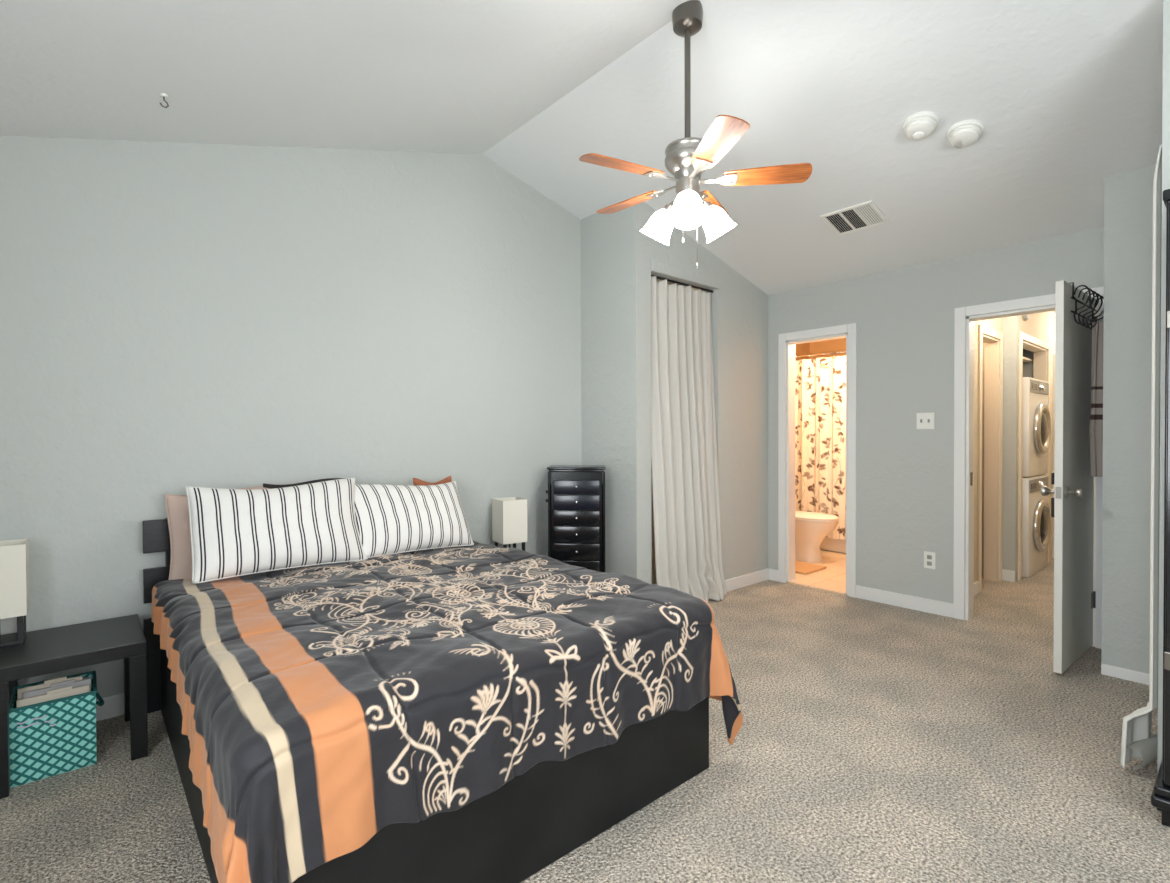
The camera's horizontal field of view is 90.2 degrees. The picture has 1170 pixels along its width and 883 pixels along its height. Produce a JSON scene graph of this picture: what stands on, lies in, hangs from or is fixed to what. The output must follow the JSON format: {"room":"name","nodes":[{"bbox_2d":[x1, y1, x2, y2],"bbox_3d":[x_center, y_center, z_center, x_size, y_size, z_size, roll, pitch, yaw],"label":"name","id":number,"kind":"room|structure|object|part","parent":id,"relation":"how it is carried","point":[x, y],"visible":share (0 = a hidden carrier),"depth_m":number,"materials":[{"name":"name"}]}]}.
{"room":"bedroom","nodes":[
{"label":"bedroom","id":0,"kind":"room"},
{"bbox_2d":[0,136,685,698],"bbox_3d":[-0.862,-0.329,3.729,5.620,3.179,0.150,-1,1,-41],"label":"wall","id":1,"kind":"structure","parent":0,"point":[174,316],"depth_m":2.96,"materials":[{"name":"grey paint"}]},
{"bbox_2d":[96,693,123,720],"bbox_3d":[-1.438,1.172,3.175,3.754,0.095,0.014,-1,1,-41],"label":"baseboard","id":2,"kind":"structure","parent":1,"relation":"attached to","point":[113,706],"depth_m":2.59,"materials":[{"name":"white paint"}]},
{"bbox_2d":[0,0,699,153],"bbox_3d":[-0.262,-1.492,1.032,3.023,0.956,5.002,-1,1,-41],"label":"ceiling","id":3,"kind":"structure","parent":0,"point":[435,76],"depth_m":2.35,"materials":[{"name":"white paint"}]},
{"bbox_2d":[160,93,168,107],"bbox_3d":[-1.675,-1.353,2.319,0.028,0.051,0.028,0,1,4],"label":"ceiling hook","id":4,"kind":"object","parent":3,"relation":"attached to","point":[163,95],"visible":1,"depth_m":2.32,"materials":[{"name":"white plastic"}]},
{"bbox_2d":[579,0,811,269],"bbox_3d":[0.418,-1.311,2.541,0.983,1.138,0.961,-1,1,-41],"label":"ceiling fan","id":5,"kind":"object","parent":3,"relation":"hanging from","point":[687,158],"visible":1,"depth_m":2.47,"materials":[{"name":"silver metal"}]},
{"bbox_3d":[0.150,-1.125,2.376,0.362,0.006,0.126,-1,13,-27],"label":"fan blade","id":6,"kind":"part","parent":5,"relation":"part of","materials":[{"name":"brown wood"}]},
{"bbox_3d":[0.211,-1.129,2.760,0.362,0.006,0.126,0,13,45],"label":"fan blade","id":7,"kind":"part","parent":5,"relation":"part of","materials":[{"name":"brown wood"}]},
{"bbox_3d":[0.324,-0.959,2.627,0.145,0.158,0.153,-1,1,-41],"label":"lamp shade","id":8,"kind":"part","parent":5,"relation":"part of","materials":[{"name":"white glass"}]},
{"bbox_3d":[0.423,-0.983,2.398,0.058,0.076,0.055,-1,1,-41],"label":"light bulb","id":9,"kind":"part","parent":5,"relation":"part of","materials":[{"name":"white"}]},
{"bbox_3d":[0.419,-0.956,2.368,0.149,0.158,0.146,-1,1,-41],"label":"lamp shade","id":10,"kind":"part","parent":5,"relation":"part of","materials":[{"name":"white glass"}]},
{"bbox_3d":[0.595,-1.131,2.821,0.126,0.006,0.362,-13,-5,27],"label":"fan blade","id":11,"kind":"part","parent":5,"relation":"part of","materials":[{"name":"brown wood"}]},
{"bbox_3d":[0.597,-0.959,2.578,0.152,0.158,0.143,-1,1,-41],"label":"lamp shade","id":12,"kind":"part","parent":5,"relation":"part of","materials":[{"name":"white glass"}]},
{"bbox_3d":[0.497,-1.124,2.200,0.126,0.006,0.362,12,-1,-9],"label":"fan blade","id":13,"kind":"part","parent":5,"relation":"part of","materials":[{"name":"brown wood"}]},
{"bbox_3d":[0.772,-1.128,2.475,0.362,0.006,0.126,0,-11,9],"label":"fan blade","id":14,"kind":"part","parent":5,"relation":"part of","materials":[{"name":"brown wood"}]},
{"bbox_2d":[0,549,1169,882],"bbox_3d":[2.198,1.260,3.272,9.620,0.132,5.140,-1,1,-41],"label":"floor","id":15,"kind":"structure","parent":0,"point":[876,742],"depth_m":2.11,"materials":[{"name":"beige carpet"}]},
{"bbox_2d":[9,671,103,787],"bbox_3d":[-2.030,1.091,2.252,0.267,0.281,0.258,-1,1,-41],"label":"storage basket","id":16,"kind":"object","parent":15,"relation":"on","point":[50,738],"visible":0.98,"depth_m":2.15,"materials":[{"name":"teal fabric"}]},
{"bbox_2d":[18,676,81,699],"bbox_3d":[-2.015,1.061,2.202,0.180,0.327,0.014,-1,1,-41],"label":"folder","id":17,"kind":"object","parent":16,"relation":"in","point":[47,683],"visible":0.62,"depth_m":2.19,"materials":[{"name":"beige paper"}]},
{"bbox_2d":[17,685,88,707],"bbox_3d":[-1.975,1.074,2.171,0.200,0.302,0.014,-1,1,-41],"label":"folder","id":18,"kind":"object","parent":16,"relation":"in","point":[67,691],"visible":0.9,"depth_m":2.17,"materials":[{"name":"beige paper"}]},
{"bbox_2d":[23,678,90,698],"bbox_3d":[-1.984,1.066,2.196,0.190,0.317,0.014,-1,1,-41],"label":"folder","id":19,"kind":"object","parent":16,"relation":"in","point":[72,683],"visible":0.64,"depth_m":2.19,"materials":[{"name":"grey paper"}]},
{"bbox_3d":[-1.937,1.034,2.326,0.028,0.036,0.109,-1,1,-41],"label":"handle","id":20,"kind":"part","parent":16,"relation":"part of","materials":[{"name":"teal"}]},
{"bbox_2d":[0,614,147,798],"bbox_3d":[-2.027,1.005,2.308,0.440,0.452,0.460,-1,1,-41],"label":"side table","id":21,"kind":"object","parent":15,"relation":"on","point":[50,650],"visible":0.88,"depth_m":2.25,"materials":[{"name":"black wood"}]},
{"bbox_3d":[-2.040,1.034,2.027,0.052,0.400,0.052,-1,1,-41],"label":"leg","id":22,"kind":"part","parent":21,"relation":"part of","materials":[{"name":"black wood"}]},
{"bbox_3d":[-2.307,1.032,2.336,0.052,0.400,0.052,-1,1,-41],"label":"leg","id":23,"kind":"part","parent":21,"relation":"part of","materials":[{"name":"black wood"}]},
{"bbox_2d":[0,538,29,646],"bbox_3d":[-2.273,0.588,2.256,0.170,0.385,0.170,-1,1,-41],"label":"table lamp","id":24,"kind":"object","parent":21,"relation":"on","point":[14,554],"visible":1,"depth_m":2.23,"materials":[{"name":"white fabric"}]},
{"bbox_3d":[-2.180,0.713,2.251,0.018,0.115,0.018,-1,1,-41],"label":"leg","id":25,"kind":"part","parent":24,"relation":"part of","materials":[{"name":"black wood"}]},
{"bbox_3d":[-2.266,0.712,2.351,0.018,0.115,0.018,-1,1,-41],"label":"leg","id":26,"kind":"part","parent":24,"relation":"part of","materials":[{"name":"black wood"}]},
{"bbox_3d":[-2.013,1.028,2.589,0.052,0.400,0.052,-1,1,-41],"label":"leg","id":27,"kind":"part","parent":21,"relation":"part of","materials":[{"name":"black wood"}]},
{"bbox_3d":[-1.746,1.031,2.281,0.052,0.400,0.052,-1,1,-41],"label":"leg","id":28,"kind":"part","parent":21,"relation":"part of","materials":[{"name":"black wood"}]},
{"bbox_2d":[142,518,708,882],"bbox_3d":[-0.771,0.788,2.417,1.570,0.868,1.980,-1,1,-41],"label":"frame","id":29,"kind":"object","parent":15,"relation":"on","point":[509,834],"visible":0.31,"depth_m":1.72,"materials":[{"name":"black wood"}]},
{"bbox_3d":[-1.920,0.788,2.707,0.040,0.868,0.038,-1,1,-41],"label":"headboard post","id":30,"kind":"part","parent":29,"relation":"part of","materials":[{"name":"black wood"}]},
{"bbox_3d":[-1.301,1.038,1.938,0.022,0.381,1.900,-1,1,-41],"label":"rail","id":31,"kind":"part","parent":29,"relation":"part of","materials":[{"name":"black wood"}]},
{"bbox_3d":[-0.746,0.745,2.420,1.438,0.238,1.852,-1,1,-41],"label":"mattress","id":32,"kind":"object","parent":29,"relation":"on","visible":0},
{"bbox_2d":[164,487,268,579],"bbox_3d":[-1.664,0.434,2.748,0.507,0.422,0.138,-1,1,-37],"label":"plain pillow","id":33,"kind":"object","parent":32,"relation":"on","point":[177,509],"visible":0.16,"depth_m":2.60,"materials":[{"name":"beige fabric"}]},
{"bbox_2d":[263,478,345,488],"bbox_3d":[-1.392,0.416,2.987,0.447,0.442,0.122,-1,1,-42],"label":"pillow","id":34,"kind":"object","parent":32,"relation":"on","point":[270,486],"visible":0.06,"depth_m":2.96,"materials":[{"name":"black fabric"}]},
{"bbox_2d":[413,476,451,485],"bbox_3d":[-0.880,0.434,3.428,0.248,0.453,0.121,-1,1,-39],"label":"pillow","id":35,"kind":"object","parent":32,"relation":"on","point":[417,482],"visible":0.06,"depth_m":3.42,"materials":[{"name":"brown fabric"}]},
{"bbox_2d":[151,541,742,882],"bbox_3d":[-0.625,0.856,2.353,1.706,0.579,1.901,-1,1,-41],"label":"comforter","id":36,"kind":"object","parent":32,"relation":"on","point":[325,707],"visible":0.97,"depth_m":1.64,"materials":[{"name":"black fabric"}]},
{"bbox_2d":[185,478,367,584],"bbox_3d":[-1.404,0.390,2.707,0.730,0.397,0.250,-1,1,-39],"label":"striped pillow","id":37,"kind":"object","parent":36,"relation":"on","point":[234,532],"visible":1,"depth_m":2.61,"materials":[{"name":"white fabric"}]},
{"bbox_2d":[354,481,473,557],"bbox_3d":[-0.945,0.406,3.136,0.688,0.368,0.257,-1,1,-41],"label":"striped pillow","id":38,"kind":"object","parent":36,"relation":"on","point":[390,519],"visible":0.92,"depth_m":3.06,"materials":[{"name":"white fabric"}]},
{"bbox_2d":[546,465,605,572],"bbox_3d":[-0.063,0.688,4.015,0.414,1.035,0.282,0,1,1],"label":"chest","id":39,"kind":"object","parent":15,"relation":"on","point":[576,493],"visible":0.66,"depth_m":3.90,"materials":[{"name":"black paint"}]},
{"bbox_3d":[-0.238,0.655,3.909,0.018,0.905,0.018,0,1,1],"label":"corner post","id":40,"kind":"part","parent":39,"relation":"part of","materials":[{"name":"black paint"}]},
{"bbox_3d":[-0.055,0.186,4.016,0.394,0.032,0.268,0,1,1],"label":"lid","id":41,"kind":"part","parent":39,"relation":"part of","materials":[{"name":"black paint"}]},
{"bbox_3d":[-0.057,0.305,3.904,0.306,0.092,0.024,0,1,1],"label":"drawer","id":42,"kind":"part","parent":39,"relation":"part of","materials":[{"name":"black paint"}]},
{"bbox_3d":[-0.056,0.408,3.905,0.306,0.097,0.024,0,1,1],"label":"drawer","id":43,"kind":"part","parent":39,"relation":"part of","materials":[{"name":"black paint"}]},
{"bbox_3d":[-0.056,0.513,3.906,0.306,0.097,0.024,0,1,1],"label":"drawer","id":44,"kind":"part","parent":39,"relation":"part of","materials":[{"name":"black paint"}]},
{"bbox_3d":[-0.056,0.623,3.907,0.306,0.107,0.024,0,1,1],"label":"drawer","id":45,"kind":"part","parent":39,"relation":"part of","materials":[{"name":"black paint"}]},
{"bbox_3d":[-0.055,0.738,3.908,0.306,0.107,0.024,0,1,1],"label":"drawer","id":46,"kind":"part","parent":39,"relation":"part of","materials":[{"name":"black paint"}]},
{"bbox_3d":[-0.055,0.860,3.910,0.306,0.122,0.024,0,1,1],"label":"drawer","id":47,"kind":"part","parent":39,"relation":"part of","materials":[{"name":"black paint"}]},
{"bbox_3d":[0.126,0.677,4.024,0.016,0.775,0.215,0,1,1],"label":"door","id":48,"kind":"part","parent":39,"relation":"part of","materials":[{"name":"black paint"}]},
{"bbox_3d":[0.127,0.653,3.902,0.018,0.905,0.018,0,1,1],"label":"corner post","id":49,"kind":"part","parent":39,"relation":"part of","materials":[{"name":"black paint"}]},
{"bbox_2d":[795,561,826,574],"bbox_3d":[1.890,1.160,5.477,0.380,0.020,0.600,-1,1,-41],"label":"bath mat","id":50,"kind":"object","parent":15,"relation":"on","point":[800,567],"visible":0.49,"depth_m":5.33,"materials":[{"name":"brown fabric"}]},
{"bbox_2d":[795,511,838,561],"bbox_3d":[2.129,0.765,5.837,0.470,0.800,0.804,-1,1,-41],"label":"toilet","id":51,"kind":"object","parent":15,"relation":"on","point":[811,528],"visible":0.42,"depth_m":5.64,"materials":[{"name":"white ceramic"}]},
{"bbox_3d":[2.200,0.754,5.755,0.388,0.020,0.588,-1,1,-41],"label":"seat","id":52,"kind":"part","parent":51,"relation":"part of","materials":[{"name":"white plastic"}]},
{"bbox_3d":[2.200,0.729,5.755,0.380,0.026,0.580,-1,1,-41],"label":"lid","id":53,"kind":"part","parent":51,"relation":"part of","materials":[{"name":"white plastic"}]},
{"bbox_2d":[820,537,845,552],"bbox_3d":[2.962,0.946,6.290,0.800,0.423,1.560,-1,1,-41],"label":"bathtub","id":54,"kind":"object","parent":15,"relation":"on","point":[829,544],"visible":0.02,"depth_m":6.12,"materials":[{"name":"white ceramic"}]},
{"bbox_2d":[1022,474,1050,576],"bbox_3d":[3.897,0.743,5.474,0.680,0.865,0.694,-1,1,-41],"label":"washing machine","id":55,"kind":"object","parent":15,"relation":"on","point":[1036,518],"visible":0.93,"depth_m":5.11,"materials":[{"name":"white metal"}]},
{"bbox_2d":[1022,377,1050,476],"bbox_3d":[3.893,-0.129,5.464,0.680,0.865,0.694,-1,1,-41],"label":"dryer","id":56,"kind":"object","parent":55,"relation":"on","point":[1036,418],"visible":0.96,"depth_m":5.10,"materials":[{"name":"white metal"}]},
{"bbox_3d":[4.085,-0.485,5.237,0.660,0.110,0.008,-1,1,-41],"label":"control panel","id":57,"kind":"part","parent":56,"relation":"part of","materials":[{"name":"grey plastic"}]},
{"bbox_3d":[4.103,-0.115,5.222,0.336,0.336,0.052,-1,1,-41],"label":"door glass","id":58,"kind":"part","parent":56,"relation":"part of","materials":[{"name":"black"}]},
{"bbox_3d":[4.088,0.387,5.247,0.660,0.110,0.008,-1,1,-41],"label":"control panel","id":59,"kind":"part","parent":55,"relation":"part of","materials":[{"name":"grey plastic"}]},
{"bbox_3d":[4.106,0.757,5.231,0.336,0.336,0.052,-1,1,-41],"label":"door glass","id":60,"kind":"part","parent":55,"relation":"part of","materials":[{"name":"black"}]},
{"bbox_2d":[1151,189,1169,826],"bbox_3d":[2.261,0.214,1.595,0.367,2.020,0.988,-1,1,-41],"label":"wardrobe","id":61,"kind":"object","parent":15,"relation":"on","point":[1160,796],"visible":1,"depth_m":1.85,"materials":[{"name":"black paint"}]},
{"bbox_3d":[2.265,1.139,1.605,0.367,0.080,0.988,-1,1,-41],"label":"moulding","id":62,"kind":"part","parent":61,"relation":"part of","materials":[{"name":"black paint"}]},
{"bbox_3d":[2.271,-0.778,1.591,0.337,0.035,0.966,-1,1,-41],"label":"crown","id":63,"kind":"part","parent":61,"relation":"part of","materials":[{"name":"black paint"}]},
{"bbox_3d":[2.002,0.172,1.677,0.018,1.845,0.468,-1,1,-41],"label":"door","id":64,"kind":"part","parent":61,"relation":"part of","materials":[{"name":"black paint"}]},
{"bbox_3d":[-0.444,0.984,3.709,0.440,0.452,0.460,-1,1,-41],"label":"side table","id":65,"kind":"object","parent":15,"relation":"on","visible":0},
{"bbox_2d":[492,497,526,550],"bbox_3d":[-0.489,0.565,3.786,0.170,0.385,0.170,-1,1,-33],"label":"table lamp","id":66,"kind":"object","parent":65,"relation":"on","point":[509,514],"visible":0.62,"depth_m":3.72,"materials":[{"name":"white fabric"}]},
{"bbox_2d":[581,210,624,574],"bbox_3d":[0.160,-0.227,4.263,0.115,2.957,0.481,-1,1,-41],"label":"wall","id":67,"kind":"structure","parent":0,"point":[602,235],"depth_m":4.18,"materials":[{"name":"grey paint"}]},
{"bbox_2d":[624,196,767,584],"bbox_3d":[0.938,-0.233,4.534,1.646,2.957,0.127,-1,1,-41],"label":"wall","id":68,"kind":"structure","parent":0,"point":[739,308],"depth_m":4.58,"materials":[{"name":"grey paint"}]},
{"bbox_2d":[651,275,726,602],"bbox_3d":[0.781,0.007,4.273,0.772,2.376,0.247,-1,1,-41],"label":"curtain","id":69,"kind":"object","parent":68,"relation":"hanging from","point":[687,529],"visible":0.96,"depth_m":4.29,"materials":[{"name":"grey fabric"}]},
{"bbox_3d":[0.714,-1.173,4.330,0.767,0.016,0.015,-1,1,-41],"label":"tension rod","id":70,"kind":"part","parent":69,"relation":"part of","materials":[{"name":"black metal"}]},
{"bbox_2d":[725,568,768,591],"bbox_3d":[1.318,1.144,4.796,0.709,0.095,0.014,-1,1,-41],"label":"baseboard","id":71,"kind":"structure","parent":68,"relation":"attached to","point":[738,582],"depth_m":4.80,"materials":[{"name":"white paint"}]},
{"bbox_2d":[795,343,809,360],"bbox_3d":[1.940,-0.080,6.502,2.259,2.500,0.100,-1,1,-41],"label":"wall","id":72,"kind":"structure","parent":0,"point":[804,348],"depth_m":7.01,"materials":[{"name":"brown paint"}]},
{"bbox_2d":[795,350,845,357],"bbox_3d":[2.604,-0.916,5.965,0.026,0.026,1.570,-1,1,-41],"label":"shower rod","id":73,"kind":"object","parent":72,"relation":"attached to","point":[841,351],"visible":0.32,"depth_m":6.11,"materials":[{"name":"silver metal"}]},
{"bbox_2d":[795,351,845,539],"bbox_3d":[2.649,0.032,5.926,0.094,1.944,1.450,-1,1,-41],"label":"shower curtain","id":74,"kind":"object","parent":73,"relation":"hanging from","point":[820,383],"visible":0.39,"depth_m":6.10,"materials":[{"name":"fabric"}]},
{"bbox_2d":[482,0,1162,294],"bbox_3d":[1.863,-1.598,2.868,2.597,0.800,5.002,-1,1,-41],"label":"ceiling","id":75,"kind":"structure","parent":0,"point":[1067,95],"depth_m":2.95,"materials":[{"name":"white paint"}]},
{"bbox_2d":[820,200,889,235],"bbox_3d":[1.725,-1.423,3.731,0.262,0.076,0.330,-1,1,-41],"label":"ceiling vent","id":76,"kind":"object","parent":75,"relation":"in","point":[865,215],"visible":1,"depth_m":3.72,"materials":[{"name":"white plastic"}]},
{"bbox_2d":[903,111,938,139],"bbox_3d":[1.661,-1.549,2.882,0.154,0.092,0.156,0,1,-15],"label":"smoke detector","id":77,"kind":"object","parent":75,"relation":"attached to","point":[920,125],"visible":1,"depth_m":2.84,"materials":[{"name":"white plastic"}]},
{"bbox_2d":[946,120,983,148],"bbox_3d":[1.877,-1.511,2.879,0.154,0.086,0.156,0,1,-15],"label":"smoke detector","id":78,"kind":"object","parent":75,"relation":"attached to","point":[965,133],"visible":1,"depth_m":2.84,"materials":[{"name":"white plastic"}]},
{"bbox_2d":[810,338,845,358],"bbox_3d":[3.270,-0.086,6.614,0.100,2.500,1.670,-1,1,-41],"label":"wall","id":79,"kind":"structure","parent":0,"point":[835,344],"depth_m":6.95,"materials":[{"name":"brown paint"}]},
{"bbox_2d":[768,227,1103,603],"bbox_3d":[2.957,-0.011,3.512,0.115,2.522,4.286,-1,1,-41],"label":"wall","id":80,"kind":"structure","parent":0,"point":[904,317],"depth_m":4.17,"materials":[{"name":"grey paint"}]},
{"bbox_2d":[768,568,777,580],"bbox_3d":[1.611,1.141,4.988,0.014,0.095,0.106,-1,1,-41],"label":"baseboard","id":81,"kind":"structure","parent":80,"relation":"attached to","point":[773,574],"depth_m":4.98,"materials":[{"name":"white paint"}]},
{"bbox_2d":[778,323,856,597],"bbox_3d":[1.903,0.143,4.731,0.148,2.095,0.652,-1,1,-41],"label":"trim","id":82,"kind":"structure","parent":80,"relation":"attached to","point":[786,348],"depth_m":4.88,"materials":[{"name":"white paint"}]},
{"bbox_2d":[856,585,952,617],"bbox_3d":[2.287,1.147,4.206,0.014,0.095,0.659,-1,1,-41],"label":"baseboard","id":83,"kind":"structure","parent":80,"relation":"attached to","point":[876,595],"depth_m":4.18,"materials":[{"name":"white paint"}]},
{"bbox_2d":[916,413,933,428],"bbox_3d":[2.379,-0.144,4.078,0.016,0.114,0.114,-1,1,-41],"label":"light switch","id":84,"kind":"object","parent":80,"relation":"attached to","point":[924,420],"visible":1,"depth_m":4.08,"materials":[{"name":"white plastic"}]},
{"bbox_2d":[924,551,934,568],"bbox_3d":[2.405,0.829,4.069,0.009,0.116,0.072,-1,1,-41],"label":"power outlet","id":85,"kind":"object","parent":80,"relation":"attached to","point":[929,557],"visible":1,"depth_m":4.07,"materials":[{"name":"white plastic"}]},
{"bbox_2d":[953,286,1103,648],"bbox_3d":[2.806,0.151,3.686,0.148,2.095,0.794,-1,1,-41],"label":"trim","id":86,"kind":"structure","parent":80,"relation":"attached to","point":[964,326],"depth_m":3.90,"materials":[{"name":"white paint"}]},
{"bbox_3d":[2.599,0.252,3.922,0.045,0.090,0.003,-1,1,-41],"label":"strike plate","id":87,"kind":"part","parent":86,"relation":"part of","materials":[{"name":"silver metal"}]},
{"bbox_2d":[1040,280,1096,673],"bbox_3d":[2.694,0.182,3.201,0.678,2.015,0.173,-1,1,-39],"label":"door","id":88,"kind":"structure","parent":80,"relation":"in","point":[1072,503],"depth_m":3.09,"materials":[{"name":"white paint"}]},
{"bbox_3d":[2.445,0.262,3.070,0.064,0.064,0.069,-1,1,-39],"label":"knob","id":89,"kind":"part","parent":88,"relation":"part of","materials":[{"name":"silver metal"}]},
{"bbox_3d":[2.448,0.342,3.039,0.065,0.100,0.015,-1,1,-39],"label":"lock plate","id":90,"kind":"part","parent":88,"relation":"part of","materials":[{"name":"black metal"}]},
{"bbox_3d":[2.448,0.192,3.038,0.065,0.060,0.015,-1,1,-39],"label":"lock plate","id":91,"kind":"part","parent":88,"relation":"part of","materials":[{"name":"black metal"}]},
{"bbox_3d":[2.430,0.263,2.992,0.003,0.060,0.023,-1,1,-39],"label":"latch plate","id":92,"kind":"part","parent":88,"relation":"part of","materials":[{"name":"silver metal"}]},
{"bbox_3d":[2.510,0.263,2.989,0.064,0.064,0.069,-1,1,-39],"label":"knob","id":93,"kind":"part","parent":88,"relation":"part of","materials":[{"name":"silver metal"}]},
{"bbox_2d":[1069,282,1103,329],"bbox_3d":[2.697,-0.718,3.150,0.534,0.233,0.135,-1,1,-39],"label":"rack","id":94,"kind":"object","parent":88,"relation":"hanging from","point":[1090,290],"visible":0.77,"depth_m":3.06,"materials":[{"name":"black metal"}]},
{"bbox_3d":[2.678,-0.750,3.174,0.534,0.169,0.073,-1,1,-39],"label":"rack rail","id":95,"kind":"part","parent":94,"relation":"part of","materials":[{"name":"black metal"}]},
{"bbox_2d":[1089,321,1103,476],"bbox_3d":[2.745,-0.224,3.114,0.202,0.822,0.059,-1,1,-38],"label":"hanging towel","id":96,"kind":"object","parent":94,"relation":"hanging from","point":[1096,412],"visible":0.82,"depth_m":3.08,"materials":[{"name":"grey fabric"}]},
{"bbox_2d":[974,318,1000,582],"bbox_3d":[3.013,-0.032,4.574,1.359,2.440,0.100,-1,1,-41],"label":"wall","id":97,"kind":"structure","parent":0,"point":[995,324],"depth_m":4.54,"materials":[{"name":"beige paint"}]},
{"bbox_2d":[974,581,978,595],"bbox_3d":[2.808,1.144,4.332,0.709,0.095,0.014,-1,1,-41],"label":"baseboard","id":98,"kind":"structure","parent":97,"relation":"attached to","point":[976,584],"depth_m":4.52,"materials":[{"name":"white paint"}]},
{"bbox_2d":[977,324,1002,592],"bbox_3d":[3.275,0.135,4.792,0.620,2.100,0.116,-1,1,-41],"label":"trim","id":99,"kind":"structure","parent":97,"relation":"attached to","point":[993,357],"depth_m":4.93,"materials":[{"name":"beige paint"}]},
{"bbox_2d":[982,315,1019,581],"bbox_3d":[3.438,-0.040,5.167,0.100,2.440,0.650,-1,1,-41],"label":"wall","id":100,"kind":"structure","parent":0,"point":[1010,326],"depth_m":4.92,"materials":[{"name":"grey paint"}]},
{"bbox_2d":[1002,569,1014,581],"bbox_3d":[3.578,1.135,4.937,0.012,0.095,0.105,-1,1,-41],"label":"baseboard","id":101,"kind":"structure","parent":100,"relation":"attached to","point":[1007,575],"depth_m":4.93,"materials":[{"name":"white paint"}]},
{"bbox_2d":[1023,349,1033,377],"bbox_3d":[4.290,-0.052,5.970,0.100,2.440,0.550,-1,1,-41],"label":"wall","id":102,"kind":"structure","parent":0,"point":[1027,366],"depth_m":5.77,"materials":[{"name":"grey paint"}]},
{"bbox_2d":[1020,311,1054,560],"bbox_3d":[4.552,-0.051,5.766,2.370,2.440,0.100,-1,1,-41],"label":"wall","id":103,"kind":"structure","parent":0,"point":[1041,326],"depth_m":5.64,"materials":[{"name":"beige paint"}]},
{"bbox_2d":[1022,314,1028,320],"bbox_3d":[3.787,-1.089,5.007,0.100,0.100,0.034,-1,1,-41],"label":"door chime","id":104,"kind":"object","parent":103,"relation":"attached to","point":[1024,317],"visible":0.52,"depth_m":4.99,"materials":[{"name":"grey plastic"}]},
{"bbox_2d":[1018,331,1049,580],"bbox_3d":[4.040,0.121,5.314,1.060,2.110,0.116,-1,1,-41],"label":"trim","id":105,"kind":"structure","parent":103,"relation":"attached to","point":[1041,367],"depth_m":5.01,"materials":[{"name":"beige paint"}]},
{"bbox_2d":[1052,354,1054,558],"bbox_3d":[4.889,0.146,5.969,0.700,2.020,0.036,-1,1,-41],"label":"door","id":106,"kind":"structure","parent":103,"relation":"in","point":[1053,445],"depth_m":5.74,"materials":[{"name":"white paint"}]},
{"bbox_2d":[1101,165,1155,673],"bbox_3d":[3.346,-0.070,2.647,0.526,2.657,1.430,-1,1,-41],"label":"wall","id":107,"kind":"structure","parent":0,"point":[1128,196],"depth_m":2.94,"materials":[{"name":"grey paint"}]},
{"bbox_2d":[1101,664,1148,684],"bbox_3d":[3.114,1.183,2.523,0.012,0.055,1.330,-1,1,-41],"label":"baseboard","id":108,"kind":"structure","parent":107,"relation":"attached to","point":[1113,671],"depth_m":2.95,"materials":[{"name":"white paint"}]},
{"bbox_2d":[1157,0,1169,773],"bbox_3d":[2.664,-0.192,1.518,0.120,2.931,1.655,-1,1,-41],"label":"wall","id":109,"kind":"structure","parent":0,"point":[1166,3],"depth_m":2.10,"materials":[{"name":"grey paint"}]},
{"bbox_2d":[1116,144,1161,769],"bbox_3d":[2.102,0.058,2.177,0.274,2.281,0.080,-1,1,-28],"label":"curtain","id":110,"kind":"object","parent":109,"relation":"hanging from","point":[1137,742],"visible":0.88,"depth_m":2.15,"materials":[{"name":"white fabric"}]},
{"bbox_3d":[3.185,-0.072,5.407,2.709,2.500,0.045,-1,1,-41],"label":"wall","id":111,"kind":"structure","parent":0,"visible":0},
{"bbox_2d":[1023,357,1031,361],"bbox_3d":[3.776,-0.786,5.605,0.980,0.020,0.650,-1,1,-41],"label":"closet shelf","id":112,"kind":"object","parent":111,"relation":"attached to","point":[1025,359],"visible":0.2,"depth_m":5.60,"materials":[{"name":"beige paint"}]}
]}

